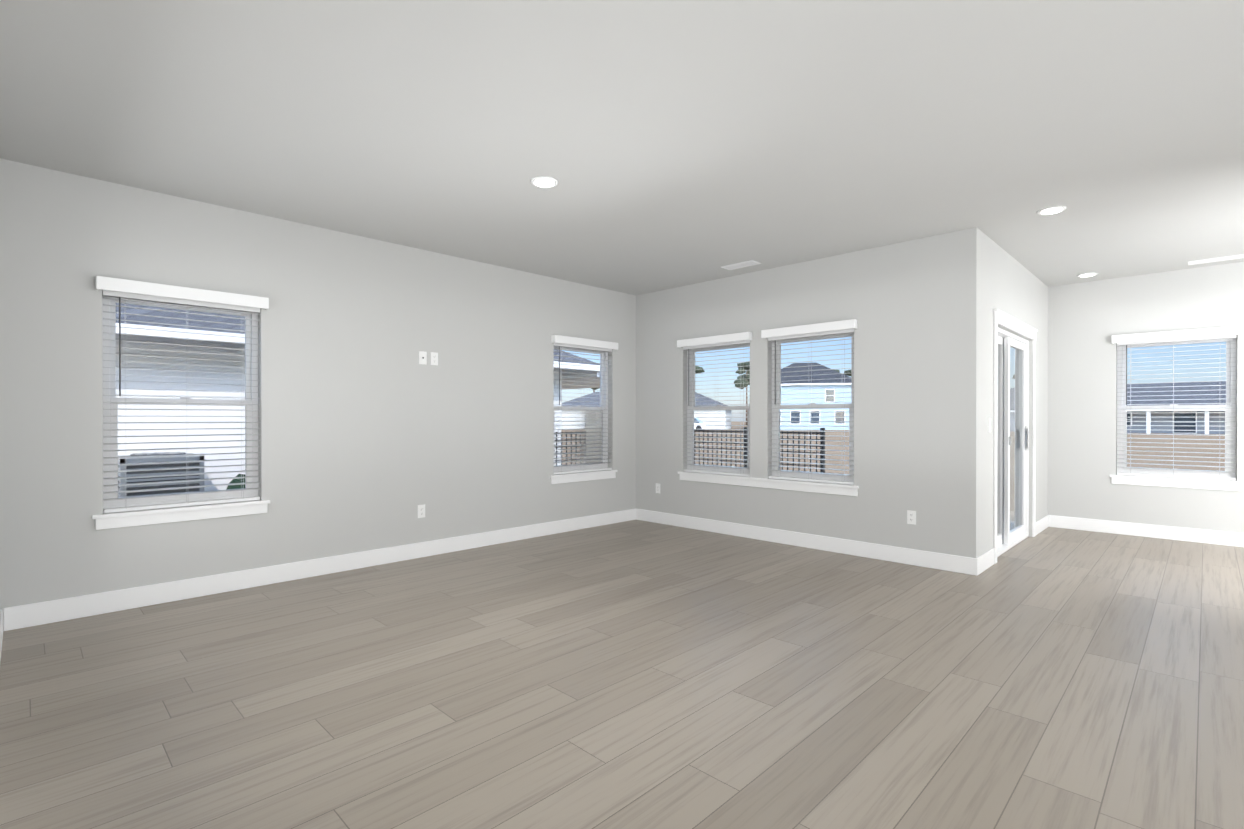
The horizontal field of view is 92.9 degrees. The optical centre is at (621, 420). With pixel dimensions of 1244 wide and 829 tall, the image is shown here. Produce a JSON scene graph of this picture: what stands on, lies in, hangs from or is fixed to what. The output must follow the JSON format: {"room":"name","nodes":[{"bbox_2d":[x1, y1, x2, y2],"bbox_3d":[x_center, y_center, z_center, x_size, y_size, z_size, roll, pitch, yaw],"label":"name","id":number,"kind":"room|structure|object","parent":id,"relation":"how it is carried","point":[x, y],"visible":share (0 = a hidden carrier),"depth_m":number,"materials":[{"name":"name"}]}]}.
{"room":"empty living room","nodes":[
{"label":"empty living room","id":0,"kind":"room"},
{"bbox_2d":[0,158,635,608],"bbox_3d":[-1.770,-0.151,5.385,0.150,2.740,5.670,0,0,45],"label":"wall","id":1,"kind":"structure","parent":0,"point":[372,432],"depth_m":4.58,"materials":[{"name":"paint"}]},
{"bbox_2d":[0,607,7,661],"bbox_3d":[-2.448,1.160,2.297,3.169,0.135,0.017,0,0,45],"label":"baseboard","id":2,"kind":"structure","parent":1,"relation":"attached to","point":[3,612],"depth_m":3.37,"materials":[{"name":"white wood"}]},
{"bbox_2d":[92,296,269,529],"bbox_3d":[-3.017,-0.080,4.097,0.178,1.534,0.985,0,0,45],"label":"window","id":3,"kind":"structure","parent":1,"relation":"in","point":[151,516],"depth_m":4.04,"materials":[{"name":"white plastic"}]},
{"bbox_2d":[102,290,259,512],"bbox_3d":[-2.999,-0.127,4.079,0.064,1.430,0.877,0,0,45],"label":"window blind","id":4,"kind":"object","parent":3,"relation":"attached to","point":[116,295],"visible":0.94,"depth_m":4.04,"materials":[{"name":"white plastic"}]},
{"bbox_2d":[96,276,268,309],"bbox_3d":[-2.953,-0.859,4.032,0.064,0.082,0.949,0,0,45],"label":"valance","id":5,"kind":"object","parent":1,"relation":"attached to","point":[140,287],"visible":1,"depth_m":3.96,"materials":[{"name":"white wood"}]},
{"bbox_2d":[8,508,635,630],"bbox_3d":[-1.710,1.151,5.329,0.017,0.135,5.369,0,0,45],"label":"baseboard","id":6,"kind":"structure","parent":1,"relation":"attached to","point":[33,614],"depth_m":4.39,"materials":[{"name":"white wood"}]},
{"bbox_2d":[418,504,424,517],"bbox_3d":[-1.783,0.809,5.261,0.007,0.115,0.070,0,0,45],"label":"electrical outlet","id":7,"kind":"object","parent":1,"relation":"attached to","point":[421,511],"visible":1,"depth_m":5.26,"materials":[{"name":"plastic"}]},
{"bbox_2d":[419,351,426,364],"bbox_3d":[-1.771,-0.556,5.266,0.012,0.115,0.070,0,0,45],"label":"outlet","id":8,"kind":"object","parent":1,"relation":"attached to","point":[422,357],"visible":1,"depth_m":5.26,"materials":[{"name":"plastic"}]},
{"bbox_2d":[431,352,437,364],"bbox_3d":[-1.696,-0.556,5.345,0.007,0.115,0.070,0,0,45],"label":"electrical outlet","id":9,"kind":"object","parent":1,"relation":"attached to","point":[434,358],"visible":1,"depth_m":5.34,"materials":[{"name":"plastic"}]},
{"bbox_2d":[550,346,616,483],"bbox_3d":[-0.462,-0.087,6.683,0.178,1.534,0.985,0,0,45],"label":"window","id":10,"kind":"structure","parent":1,"relation":"in","point":[587,427],"depth_m":6.81,"materials":[{"name":"white plastic"}]},
{"bbox_2d":[554,343,611,473],"bbox_3d":[-0.444,-0.134,6.665,0.064,1.430,0.877,0,0,45],"label":"window blind","id":11,"kind":"object","parent":10,"relation":"attached to","point":[579,347],"visible":0.81,"depth_m":6.60,"materials":[{"name":"white plastic"}]},
{"bbox_2d":[551,335,617,349],"bbox_3d":[-0.398,-0.866,6.617,0.064,0.082,0.949,0,0,45],"label":"valance","id":12,"kind":"object","parent":1,"relation":"attached to","point":[582,341],"visible":1,"depth_m":6.54,"materials":[{"name":"white wood"}]},
{"bbox_2d":[0,520,1243,828],"bbox_3d":[0.762,1.287,2.437,7.900,0.120,12.230,0,0,45],"label":"floor","id":13,"kind":"structure","parent":0,"point":[636,674],"depth_m":2.65,"materials":[{"name":"beige wood"}]},
{"bbox_2d":[0,0,1243,294],"bbox_3d":[0.762,-1.573,2.429,7.900,0.120,12.230,0,0,45],"label":"ceiling","id":14,"kind":"structure","parent":0,"point":[668,144],"depth_m":3.01,"materials":[{"name":"paint"}]},
{"bbox_2d":[530,176,557,187],"bbox_3d":[-0.494,-1.512,3.762,0.175,0.009,0.175,0,0,45],"label":"recessed light","id":15,"kind":"object","parent":14,"relation":"in","point":[544,182],"visible":1,"depth_m":3.75,"materials":[{"name":"white plastic"}]},
{"bbox_2d":[721,260,760,269],"bbox_3d":[1.163,-1.519,5.794,0.360,0.006,0.160,0,0,45],"label":"ceiling vent","id":16,"kind":"object","parent":14,"relation":"in","point":[741,265],"visible":0.98,"depth_m":5.79,"materials":[{"name":"white metal"}]},
{"bbox_2d":[1037,206,1066,214],"bbox_3d":[3.102,-1.513,4.271,0.175,0.009,0.175,0,0,45],"label":"recessed light","id":17,"kind":"object","parent":14,"relation":"in","point":[1051,210],"visible":0.96,"depth_m":4.25,"materials":[{"name":"white plastic"}]},
{"bbox_2d":[1077,273,1097,276],"bbox_3d":[4.866,-1.519,6.184,0.175,0.009,0.175,0,0,45],"label":"recessed light","id":18,"kind":"object","parent":14,"relation":"in","point":[1086,274],"visible":0.96,"depth_m":6.17,"materials":[{"name":"white plastic"}]},
{"bbox_2d":[1188,254,1243,264],"bbox_3d":[5.704,-1.518,5.510,0.620,0.006,0.170,0,0,45],"label":"ceiling vent","id":19,"kind":"object","parent":14,"relation":"in","point":[1225,258],"visible":1,"depth_m":5.58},
{"bbox_2d":[636,232,954,554],"bbox_3d":[1.479,-0.153,6.054,3.530,2.740,0.150,0,0,45],"label":"wall","id":20,"kind":"structure","parent":0,"point":[896,301],"depth_m":5.34,"materials":[{"name":"paint"}]},
{"bbox_2d":[656,483,659,492],"bbox_3d":[0.424,0.804,6.988,0.070,0.115,0.007,0,0,45],"label":"electrical outlet","id":21,"kind":"object","parent":20,"relation":"attached to","point":[657,488],"visible":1,"depth_m":6.99,"materials":[{"name":"plastic"}]},
{"bbox_2d":[677,332,751,347],"bbox_3d":[0.982,-0.866,6.392,0.949,0.082,0.064,0,0,45],"label":"valance","id":22,"kind":"object","parent":20,"relation":"attached to","point":[742,336],"visible":1,"depth_m":6.33,"materials":[{"name":"white wood"}]},
{"bbox_2d":[678,344,757,486],"bbox_3d":[1.064,-0.086,6.440,1.038,1.534,0.178,0,0,45],"label":"window","id":23,"kind":"structure","parent":20,"relation":"in","point":[723,479],"depth_m":6.54,"materials":[{"name":"white plastic"}]},
{"bbox_2d":[683,340,749,476],"bbox_3d":[1.028,-0.134,6.440,0.877,1.430,0.064,0,0,45],"label":"window blind","id":24,"kind":"object","parent":23,"relation":"attached to","point":[716,345],"visible":0.81,"depth_m":6.41,"materials":[{"name":"white plastic"}]},
{"bbox_2d":[757,333,858,495],"bbox_3d":[1.802,-0.084,5.710,1.038,1.534,0.178,0,0,45],"label":"window","id":25,"kind":"structure","parent":20,"relation":"in","point":[821,487],"depth_m":5.73,"materials":[{"name":"white plastic"}]},
{"bbox_2d":[768,328,853,484],"bbox_3d":[1.803,-0.131,5.674,0.877,1.430,0.064,0,0,45],"label":"window blind","id":26,"kind":"object","parent":25,"relation":"attached to","point":[844,332],"visible":0.81,"depth_m":5.64,"materials":[{"name":"white plastic"}]},
{"bbox_2d":[636,508,979,575],"bbox_3d":[1.491,1.149,5.932,3.663,0.135,0.015,0,0,45],"label":"baseboard","id":27,"kind":"structure","parent":20,"relation":"attached to","point":[941,561],"depth_m":5.51,"materials":[{"name":"white wood"}]},
{"bbox_2d":[761,319,856,338],"bbox_3d":[1.757,-0.863,5.626,0.949,0.082,0.064,0,0,45],"label":"valance","id":28,"kind":"object","parent":20,"relation":"attached to","point":[817,327],"visible":1,"depth_m":5.57,"materials":[{"name":"white wood"}]},
{"bbox_2d":[907,510,915,524],"bbox_3d":[2.444,0.820,4.992,0.070,0.115,0.007,0,0,45],"label":"electrical outlet","id":29,"kind":"object","parent":20,"relation":"attached to","point":[911,517],"visible":1,"depth_m":4.99,"materials":[{"name":"plastic"}]},
{"bbox_2d":[955,227,1047,557],"bbox_3d":[3.828,-0.153,5.814,0.150,2.740,3.110,0,0,45],"label":"wall","id":30,"kind":"structure","parent":0,"point":[990,275],"depth_m":4.80,"materials":[{"name":"paint"}]},
{"bbox_2d":[980,548,994,573],"bbox_3d":[2.975,1.153,4.837,0.013,0.135,0.514,0,0,45],"label":"baseboard","id":31,"kind":"structure","parent":30,"relation":"attached to","point":[987,559],"depth_m":4.85,"materials":[{"name":"white wood"}]},
{"bbox_2d":[988,418,990,431],"bbox_3d":[3.066,0.040,4.930,0.008,0.115,0.070,0,0,45],"label":"light switch","id":32,"kind":"object","parent":30,"relation":"attached to","point":[989,424],"visible":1,"depth_m":4.92,"materials":[{"name":"plastic"}]},
{"bbox_2d":[997,327,1028,556],"bbox_3d":[3.677,0.193,5.676,0.123,2.046,1.516,0,0,45],"label":"sliding door","id":33,"kind":"structure","parent":30,"relation":"in","point":[1013,455],"depth_m":5.83,"materials":[{"name":"white glass"}]},
{"bbox_2d":[993,309,1037,563],"bbox_3d":[3.750,0.136,5.604,0.033,2.161,1.700,0,0,45],"label":"door frame","id":34,"kind":"structure","parent":30,"relation":"attached to","point":[1003,319],"depth_m":5.16,"materials":[{"name":"white wood"}]},
{"bbox_2d":[1036,515,1051,534],"bbox_3d":[4.597,1.148,6.476,0.017,0.135,0.756,0,0,45],"label":"baseboard","id":35,"kind":"structure","parent":30,"relation":"attached to","point":[1046,522],"depth_m":6.52,"materials":[{"name":"white wood"}]},
{"bbox_2d":[1048,262,1243,532],"bbox_3d":[6.370,-0.151,5.383,4.070,2.740,0.150,0,0,45],"label":"wall","id":36,"kind":"structure","parent":0,"point":[1087,320],"depth_m":6.37,"materials":[{"name":"paint"}]},
{"bbox_2d":[1052,515,1243,546],"bbox_3d":[6.244,1.151,5.394,3.880,0.135,0.017,0,0,45],"label":"baseboard","id":37,"kind":"structure","parent":36,"relation":"attached to","point":[1236,539],"depth_m":6.13,"materials":[{"name":"white wood"}]},
{"bbox_2d":[1110,338,1243,490],"bbox_3d":[5.656,-0.085,6.063,1.000,1.534,0.178,0,0,45],"label":"window","id":38,"kind":"structure","parent":36,"relation":"in","point":[1226,485],"depth_m":6.00,"materials":[{"name":"white plastic"}]},
{"bbox_2d":[1117,335,1236,480],"bbox_3d":[5.639,-0.133,6.045,0.892,1.430,0.064,0,0,45],"label":"window blind","id":39,"kind":"object","parent":38,"relation":"attached to","point":[1182,340],"visible":0.98,"depth_m":6.03,"materials":[{"name":"white plastic"}]},
{"bbox_2d":[1112,326,1242,343],"bbox_3d":[5.593,-0.864,5.997,0.964,0.082,0.064,0,0,45],"label":"valance","id":40,"kind":"object","parent":36,"relation":"attached to","point":[1207,332],"visible":1,"depth_m":5.95,"materials":[{"name":"white wood"}]},
{"label":"outside","id":41,"kind":"structure","parent":0,"visible":0},
{"bbox_2d":[562,422,1224,473],"bbox_3d":[-3.603,1.424,3.426,520.000,0.001,520.000,0,0,45],"label":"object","id":42,"kind":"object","parent":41,"point":[1181,438],"depth_m":26.59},
{"bbox_2d":[118,452,203,496],"bbox_3d":[-4.893,0.880,6.246,0.880,1.071,0.880,0,0,45],"label":"air conditioning unit","id":43,"kind":"object","parent":42,"relation":"on","point":[154,472],"depth_m":6.01,"materials":[{"name":"metal"}]},
{"bbox_2d":[226,474,244,489],"bbox_3d":[-3.918,0.988,6.360,0.971,0.861,0.979,0,0,45],"label":"shrub","id":44,"kind":"object","parent":42,"relation":"on","point":[238,481],"depth_m":6.18,"materials":[{"name":"green plant"}]},
{"bbox_2d":[103,303,599,512],"bbox_3d":[-9.877,-1.206,9.021,11.100,5.228,18.250,0,0,45],"label":"neighbor house","id":45,"kind":"structure","parent":42,"relation":"on","point":[202,370],"depth_m":6.77,"materials":[{"name":"white"}]},
{"bbox_2d":[562,370,599,389],"bbox_3d":[-1.309,0.192,13.534,5.150,2.405,2.690,0,0,45],"label":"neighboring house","id":46,"kind":"structure","parent":45,"relation":"attached to","point":[570,380],"depth_m":11.58,"materials":[{"name":"grey"}]},
{"bbox_2d":[562,392,730,428],"bbox_3d":[2.988,-1.474,84.069,24.800,5.324,10.800,0,0,15],"label":"house","id":47,"kind":"structure","parent":42,"relation":"on","point":[704,400],"depth_m":80.76,"materials":[{"name":"beige"}]},
{"bbox_2d":[555,427,824,472],"bbox_3d":[0.218,0.768,8.857,3.056,1.280,5.956,0,0,45],"label":"fence","id":48,"kind":"object","parent":42,"relation":"on","point":[782,445],"depth_m":10.35,"materials":[{"name":"black metal"}]},
{"bbox_2d":[694,418,708,428],"bbox_3d":[7.340,0.491,65.716,4.400,1.498,1.840,0,0,20],"label":"car","id":49,"kind":"object","parent":42,"relation":"on","point":[700,427],"depth_m":64.45,"materials":[{"name":"paint"}]},
{"bbox_2d":[591,362,850,424],"bbox_3d":[12.346,-5.991,104.675,100.536,14.239,83.066,0,0,45],"label":"trees","id":50,"kind":"object","parent":42,"relation":"on","point":[747,367],"depth_m":113.84,"materials":[{"name":"green plant"}]},
{"bbox_2d":[780,363,850,429],"bbox_3d":[24.929,-3.320,80.659,13.800,9.038,10.800,0,0,17],"label":"house","id":51,"kind":"structure","parent":42,"relation":"on","point":[818,387],"depth_m":75.82,"materials":[{"name":"white"}]},
{"bbox_2d":[1126,381,1225,433],"bbox_3d":[56.733,-1.314,60.209,40.900,5.144,13.290,0,0,45],"label":"house","id":52,"kind":"structure","parent":42,"relation":"on","point":[1139,394],"depth_m":57.74,"materials":[{"name":"grey"}]},
{"bbox_2d":[1127,409,1224,410],"bbox_3d":[53.864,-0.965,54.462,23.000,0.160,1.600,0,0,45],"label":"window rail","id":53,"kind":"object","parent":52,"relation":"attached to","point":[1184,410],"depth_m":54.74,"materials":[{"name":"white plastic"}]}
]}

